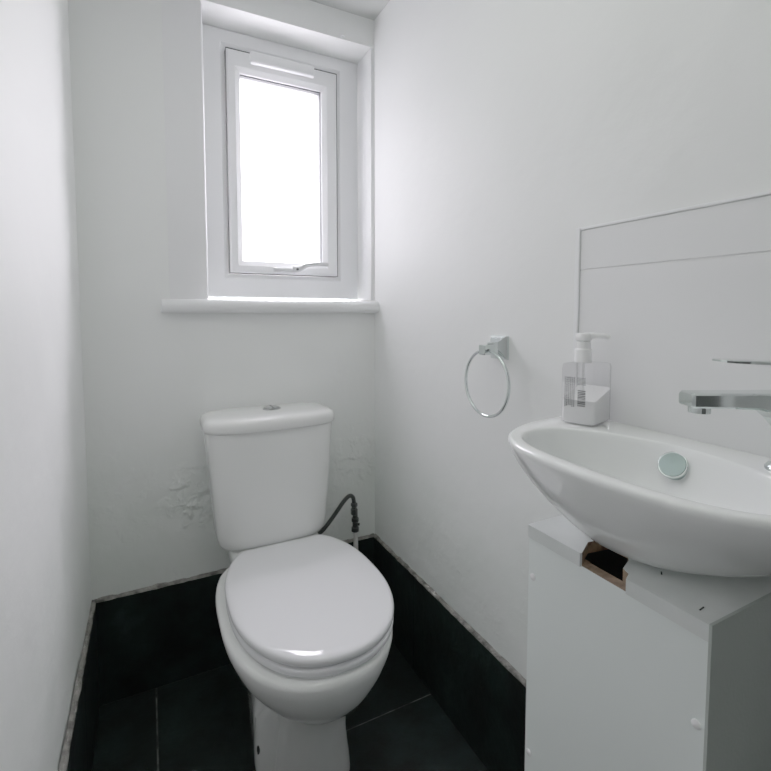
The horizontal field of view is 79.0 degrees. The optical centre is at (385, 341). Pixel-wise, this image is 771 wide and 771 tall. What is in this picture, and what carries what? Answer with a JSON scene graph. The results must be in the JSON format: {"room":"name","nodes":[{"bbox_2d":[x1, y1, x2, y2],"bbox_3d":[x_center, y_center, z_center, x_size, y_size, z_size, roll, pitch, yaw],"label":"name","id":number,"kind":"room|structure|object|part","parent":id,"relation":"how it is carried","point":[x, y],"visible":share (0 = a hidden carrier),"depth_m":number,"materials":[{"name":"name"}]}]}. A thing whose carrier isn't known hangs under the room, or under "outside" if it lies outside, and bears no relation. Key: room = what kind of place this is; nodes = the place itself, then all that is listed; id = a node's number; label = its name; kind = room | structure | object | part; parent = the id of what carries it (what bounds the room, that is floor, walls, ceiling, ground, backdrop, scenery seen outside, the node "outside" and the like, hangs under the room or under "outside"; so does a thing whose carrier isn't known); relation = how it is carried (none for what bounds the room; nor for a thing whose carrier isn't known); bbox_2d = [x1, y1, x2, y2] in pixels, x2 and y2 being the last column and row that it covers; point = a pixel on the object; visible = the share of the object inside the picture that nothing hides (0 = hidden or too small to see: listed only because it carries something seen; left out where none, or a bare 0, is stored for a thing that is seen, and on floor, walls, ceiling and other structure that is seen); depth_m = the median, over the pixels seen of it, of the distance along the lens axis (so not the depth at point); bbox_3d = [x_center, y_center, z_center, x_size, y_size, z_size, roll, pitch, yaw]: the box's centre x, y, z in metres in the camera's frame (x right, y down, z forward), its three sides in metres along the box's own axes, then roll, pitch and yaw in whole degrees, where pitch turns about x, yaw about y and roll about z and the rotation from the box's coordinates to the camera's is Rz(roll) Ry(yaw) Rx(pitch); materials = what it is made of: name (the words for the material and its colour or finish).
{"room":"bathroom","nodes":[
{"label":"bathroom","id":0,"kind":"room"},
{"bbox_2d":[0,0,91,770],"bbox_3d":[-0.427,0.025,0.366,0.127,2.145,2.370,-2,4,-27],"label":"wall","id":1,"kind":"structure","parent":0,"point":[46,596],"depth_m":0.75,"materials":[{"name":"paint"}]},
{"bbox_2d":[59,600,99,770],"bbox_3d":[-0.344,0.922,0.395,0.012,0.312,2.045,-2,4,-27],"label":"baseboard","id":2,"kind":"structure","parent":1,"relation":"attached to","point":[80,737],"depth_m":1.06,"materials":[{"name":"black tile"}]},
{"bbox_2d":[68,0,374,599],"bbox_3d":[-0.476,-0.048,1.545,0.870,2.145,0.220,-2,4,-27],"label":"wall","id":3,"kind":"structure","parent":0,"point":[150,375],"depth_m":1.34,"materials":[{"name":"paint"}]},
{"bbox_2d":[161,0,208,298],"bbox_3d":[-0.627,-0.554,1.426,0.126,0.860,0.198,-2,4,-27],"label":"wall","id":4,"kind":"structure","parent":3,"relation":"attached to","point":[182,41],"depth_m":1.34,"materials":[{"name":"white paint"}]},
{"bbox_2d":[94,533,373,705],"bbox_3d":[-0.423,0.853,1.496,0.868,0.312,0.013,-2,4,-27],"label":"baseboard","id":5,"kind":"structure","parent":3,"relation":"attached to","point":[159,634],"depth_m":1.37,"materials":[{"name":"black tile"}]},
{"bbox_2d":[160,24,379,312],"bbox_3d":[-0.373,-0.543,1.525,0.675,0.893,0.229,-2,4,-27],"label":"window","id":6,"kind":"structure","parent":3,"relation":"in","point":[230,58],"depth_m":1.55,"materials":[{"name":"white plastic"}]},
{"bbox_3d":[-0.356,-0.115,1.518,0.675,0.039,0.153,-2,4,-27],"label":"sill","id":7,"kind":"part","parent":6,"relation":"part of","materials":[{"name":"white"}]},
{"bbox_3d":[-0.356,-0.573,1.618,0.536,0.844,0.075,-2,4,-27],"label":"frame","id":8,"kind":"part","parent":6,"relation":"part of","materials":[{"name":"white plastic"}]},
{"bbox_3d":[-0.352,-0.583,1.606,0.368,0.702,0.070,-2,4,-27],"label":"sash","id":9,"kind":"part","parent":6,"relation":"part of","materials":[{"name":"white plastic"}]},
{"bbox_2d":[250,51,313,78],"bbox_3d":[-0.339,-0.914,1.545,0.213,0.037,0.021,-2,4,-27],"label":"vent","id":10,"kind":"object","parent":6,"relation":"attached to","point":[262,62],"depth_m":1.54,"materials":[{"name":"white plastic"}]},
{"bbox_3d":[-0.287,-0.252,1.593,0.186,0.039,0.035,-1,4,-13],"label":"handle","id":11,"kind":"part","parent":6,"relation":"part of","materials":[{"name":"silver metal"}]},
{"bbox_2d":[92,641,487,770],"bbox_3d":[-0.117,1.085,0.522,1.318,0.030,2.250,-2,4,-27],"label":"floor","id":12,"kind":"structure","parent":0,"point":[199,722],"depth_m":1.23,"materials":[{"name":"black tile"}]},
{"bbox_2d":[200,402,393,770],"bbox_3d":[-0.231,0.616,1.191,0.384,0.824,0.686,-2,4,-27],"label":"toilet","id":13,"kind":"object","parent":12,"relation":"on","point":[305,618],"visible":1,"depth_m":1.12,"materials":[{"name":"white ceramic"}]},
{"bbox_3d":[-0.343,0.220,1.381,0.377,0.041,0.202,-2,4,-27],"label":"cistern lid","id":14,"kind":"part","parent":13,"relation":"part of","materials":[{"name":"white ceramic"}]},
{"bbox_3d":[-0.183,0.589,1.114,0.364,0.024,0.492,-2,4,-27],"label":"seat lid","id":15,"kind":"part","parent":13,"relation":"part of","materials":[{"name":"white plastic"}]},
{"bbox_2d":[318,493,359,549],"bbox_3d":[-0.172,0.757,1.549,0.195,0.494,0.026,-2,4,-33],"label":"supply hose","id":16,"kind":"object","parent":13,"relation":"attached to","point":[354,511],"visible":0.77,"depth_m":1.57,"materials":[{"name":"grey metal"}]},
{"bbox_2d":[525,515,770,770],"bbox_3d":[0.360,0.666,0.647,0.209,0.791,0.252,-2,4,-27],"label":"base cabinet","id":17,"kind":"object","parent":12,"relation":"on","point":[632,665],"visible":0.98,"depth_m":0.55,"materials":[{"name":"paint"}]},
{"bbox_3d":[0.276,0.677,0.607,0.016,0.774,0.249,-2,4,-27],"label":"panel","id":18,"kind":"part","parent":17,"relation":"part of","materials":[{"name":"paint"}]},
{"bbox_2d":[508,417,770,577],"bbox_3d":[0.343,0.210,0.604,0.260,0.125,0.457,-2,4,-27],"label":"basin","id":19,"kind":"object","parent":17,"relation":"on","point":[646,496],"visible":1,"depth_m":0.56,"materials":[{"name":"white ceramic"}]},
{"bbox_2d":[561,332,610,426],"bbox_3d":[0.339,0.059,0.786,0.070,0.151,0.061,-3,5,-43],"label":"soap dispenser","id":20,"kind":"object","parent":19,"relation":"on","point":[583,404],"visible":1,"depth_m":0.78,"materials":[{"name":"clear plastic"}]},
{"bbox_2d":[561,361,610,426],"bbox_3d":[0.338,0.084,0.789,0.070,0.101,0.058,-3,5,-43],"label":"bottle","id":21,"kind":"object","parent":20,"relation":"attached to","point":[583,404],"depth_m":0.78,"materials":[{"name":"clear plastic"}]},
{"bbox_2d":[679,358,770,471],"bbox_3d":[0.422,0.085,0.537,0.154,0.132,0.051,0,4,-4],"label":"mixer tap","id":22,"kind":"object","parent":19,"relation":"on","point":[696,401],"visible":1,"depth_m":0.53,"materials":[{"name":"silver metal"}]},
{"bbox_3d":[0.414,0.085,0.541,0.138,0.054,0.033,0,4,0],"label":"spout","id":23,"kind":"part","parent":22,"relation":"part of","materials":[{"name":"silver metal"}]},
{"bbox_3d":[0.432,0.028,0.537,0.105,0.016,0.030,0,4,0],"label":"lever","id":24,"kind":"part","parent":22,"relation":"part of","materials":[{"name":"silver metal"}]},
{"bbox_3d":[0.416,0.673,0.537,0.209,0.790,0.003,-2,4,-27],"label":"panel","id":25,"kind":"part","parent":17,"relation":"part of","materials":[{"name":"paint"}]},
{"bbox_2d":[310,0,389,19],"bbox_3d":[0.011,-1.059,0.521,1.110,0.080,2.370,-2,4,-27],"label":"ceiling","id":26,"kind":"structure","parent":0,"point":[370,9],"depth_m":1.51,"materials":[{"name":"paint"}]},
{"bbox_2d":[374,0,770,678],"bbox_3d":[0.452,-0.003,0.811,0.120,2.145,2.370,-2,4,-27],"label":"wall","id":27,"kind":"structure","parent":0,"point":[504,129],"depth_m":1.05,"materials":[{"name":"paint"}]},
{"bbox_2d":[358,48,372,300],"bbox_3d":[-0.071,-0.573,1.659,0.008,0.849,0.109,-2,4,-27],"label":"trim","id":28,"kind":"structure","parent":27,"relation":"attached to","point":[365,66],"depth_m":1.65,"materials":[{"name":"white paint"}]},
{"bbox_2d":[374,533,525,770],"bbox_3d":[0.421,0.898,0.782,0.012,0.310,2.045,-2,4,-27],"label":"baseboard","id":29,"kind":"structure","parent":27,"relation":"attached to","point":[482,694],"depth_m":1.22,"materials":[{"name":"black tile"}]},
{"bbox_2d":[465,335,510,417],"bbox_3d":[0.238,0.077,1.045,0.056,0.182,0.154,-2,4,-27],"label":"towel ring","id":30,"kind":"object","parent":27,"relation":"attached to","point":[498,346],"visible":1,"depth_m":1.03,"materials":[{"name":"silver metal"}]},
{"bbox_3d":[0.247,0.012,1.051,0.030,0.053,0.053,-2,4,-27],"label":"wall plate","id":31,"kind":"part","parent":30,"relation":"part of","materials":[{"name":"silver metal"}]},
{"bbox_2d":[573,190,770,457],"bbox_3d":[0.499,-0.015,0.578,0.008,0.350,0.654,-2,4,-27],"label":"backsplash","id":32,"kind":"structure","parent":27,"relation":"attached to","point":[675,291],"depth_m":0.69,"materials":[{"name":"white tile"}]},
{"bbox_3d":[0.499,-0.015,0.578,0.008,0.350,0.654,-2,4,-27],"label":"edge trim","id":33,"kind":"part","parent":32,"relation":"part of","materials":[{"name":"white plastic"}]},
{"bbox_2d":[764,460,770,471],"bbox_3d":[0.473,0.091,0.541,0.051,0.119,0.051,-2,4,-27],"label":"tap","id":34,"kind":"object","parent":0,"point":[767,465],"depth_m":0.55,"materials":[{"name":"silver metal"}]}
]}

